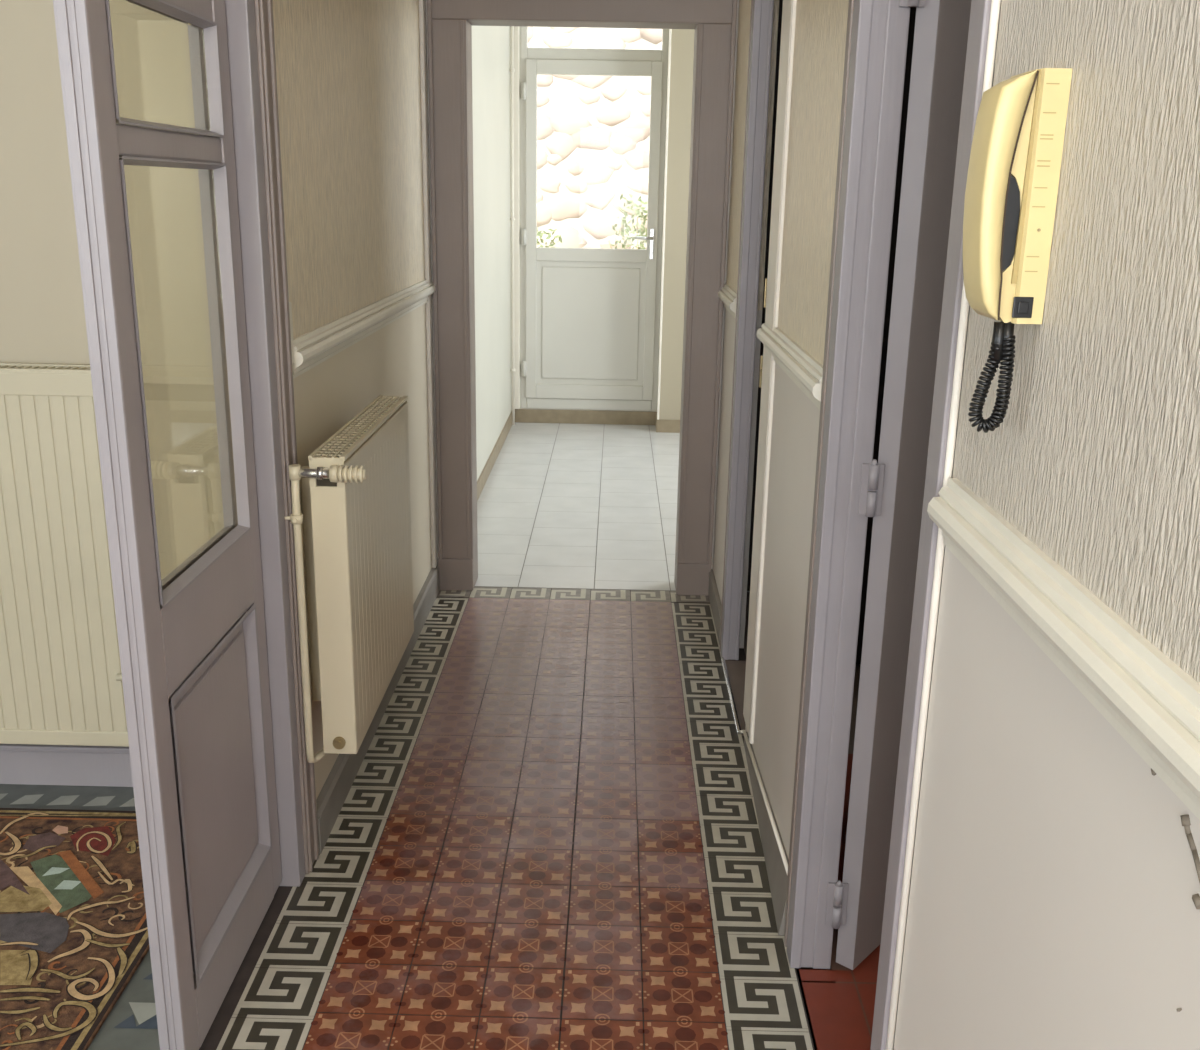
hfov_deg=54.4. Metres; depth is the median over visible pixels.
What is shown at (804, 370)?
chair rail
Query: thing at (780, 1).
door
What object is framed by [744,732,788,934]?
baseboard
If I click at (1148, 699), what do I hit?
chair rail
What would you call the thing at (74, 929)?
rug
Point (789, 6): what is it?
trim
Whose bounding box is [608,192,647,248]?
bush
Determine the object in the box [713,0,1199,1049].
wall
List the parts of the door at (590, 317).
panel, handle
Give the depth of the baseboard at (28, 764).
2.72 m
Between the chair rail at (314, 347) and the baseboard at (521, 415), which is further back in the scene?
the baseboard at (521, 415)
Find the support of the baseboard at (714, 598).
attached to the wall at (1054, 903)
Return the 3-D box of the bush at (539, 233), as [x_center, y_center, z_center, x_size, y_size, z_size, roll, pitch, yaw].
[-0.432,-1.765,9.179,0.486,1.111,0.407,1,16,1]
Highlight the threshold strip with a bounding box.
[721,657,740,731]
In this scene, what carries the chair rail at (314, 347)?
attached to the wall at (348, 71)
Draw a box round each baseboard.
[0,744,132,786]
[316,562,439,853]
[477,409,679,500]
[708,569,721,644]
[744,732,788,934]
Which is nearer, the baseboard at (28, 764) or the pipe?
the baseboard at (28, 764)
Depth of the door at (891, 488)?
1.88 m
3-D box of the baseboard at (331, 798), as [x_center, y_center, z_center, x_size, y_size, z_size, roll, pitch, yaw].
[-0.586,0.412,3.298,0.020,0.095,1.740,1,16,1]
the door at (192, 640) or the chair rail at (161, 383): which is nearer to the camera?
the door at (192, 640)
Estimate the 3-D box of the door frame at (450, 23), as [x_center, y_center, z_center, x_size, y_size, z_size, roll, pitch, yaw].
[-0.073,-0.738,3.912,0.958,1.990,0.154,1,16,1]
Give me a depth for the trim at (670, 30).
6.57 m
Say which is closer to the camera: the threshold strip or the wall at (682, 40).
the threshold strip
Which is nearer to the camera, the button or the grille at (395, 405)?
the button
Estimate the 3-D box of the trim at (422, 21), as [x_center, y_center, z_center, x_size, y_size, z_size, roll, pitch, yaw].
[-0.554,-1.070,3.721,0.014,2.525,0.046,1,16,1]
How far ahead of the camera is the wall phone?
0.97 m
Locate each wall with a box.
[0,0,223,579]
[273,0,511,798]
[425,0,738,568]
[519,26,694,419]
[528,27,662,248]
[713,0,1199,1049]
[759,7,915,663]
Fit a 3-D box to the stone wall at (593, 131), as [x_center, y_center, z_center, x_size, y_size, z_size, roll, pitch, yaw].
[0.251,-2.818,9.360,9.400,3.259,0.347,1,16,1]
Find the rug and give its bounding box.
[0,808,149,1049]
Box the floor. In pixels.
[0,422,879,1049]
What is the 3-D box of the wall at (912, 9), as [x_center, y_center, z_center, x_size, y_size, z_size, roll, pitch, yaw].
[0.710,-0.550,3.206,0.527,2.018,0.105,1,16,1]
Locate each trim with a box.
[254,0,318,873]
[289,302,293,363]
[419,0,436,567]
[514,26,519,408]
[657,29,671,419]
[743,0,796,743]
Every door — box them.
[53,0,281,1049]
[521,26,668,410]
[747,0,782,590]
[825,0,971,969]
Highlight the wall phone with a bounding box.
[963,68,1072,432]
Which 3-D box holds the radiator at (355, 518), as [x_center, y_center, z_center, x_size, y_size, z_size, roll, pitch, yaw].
[-0.516,0.087,2.567,0.167,0.633,0.710,1,16,1]
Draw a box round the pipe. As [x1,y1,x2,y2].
[509,26,514,424]
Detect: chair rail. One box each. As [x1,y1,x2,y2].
[0,362,214,401]
[292,280,434,378]
[718,284,736,318]
[756,322,822,409]
[927,478,1199,819]
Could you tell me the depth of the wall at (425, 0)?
3.83 m
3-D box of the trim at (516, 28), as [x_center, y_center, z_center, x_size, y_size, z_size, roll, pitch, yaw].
[-0.483,-1.843,6.767,0.033,2.365,0.030,1,16,1]
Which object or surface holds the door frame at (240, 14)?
in the wall at (348, 71)
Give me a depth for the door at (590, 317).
6.90 m
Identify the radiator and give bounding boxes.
[0,363,128,746]
[284,395,413,762]
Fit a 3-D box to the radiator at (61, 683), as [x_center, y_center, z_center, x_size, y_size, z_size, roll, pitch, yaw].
[-1.634,0.087,2.556,1.286,0.891,0.115,1,16,1]
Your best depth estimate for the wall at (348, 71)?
2.96 m
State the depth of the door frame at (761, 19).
3.27 m
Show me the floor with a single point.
(546, 834)
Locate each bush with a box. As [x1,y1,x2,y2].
[537,228,561,247]
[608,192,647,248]
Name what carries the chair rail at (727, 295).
attached to the wall at (1054, 903)
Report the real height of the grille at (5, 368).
0.010 m
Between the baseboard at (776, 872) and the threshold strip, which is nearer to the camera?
the baseboard at (776, 872)
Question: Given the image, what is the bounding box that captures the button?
[1012,297,1033,317]
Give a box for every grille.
[0,363,90,373]
[308,395,407,460]
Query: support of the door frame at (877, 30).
in the wall at (1054, 903)
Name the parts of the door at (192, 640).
glass pane, moulding, lock rail, panel, rail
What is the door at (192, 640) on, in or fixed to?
attached to the door frame at (240, 14)
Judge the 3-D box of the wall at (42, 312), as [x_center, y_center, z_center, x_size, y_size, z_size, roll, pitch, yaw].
[-2.372,-0.692,2.451,3.380,2.620,0.100,1,16,1]
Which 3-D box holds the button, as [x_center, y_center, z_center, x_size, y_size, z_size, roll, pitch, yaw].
[0.355,-0.183,0.981,0.017,0.018,0.004,1,16,1]
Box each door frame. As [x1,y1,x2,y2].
[225,0,304,886]
[427,0,736,595]
[720,0,773,659]
[784,0,1000,1049]
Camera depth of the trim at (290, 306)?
2.20 m
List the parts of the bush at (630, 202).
stem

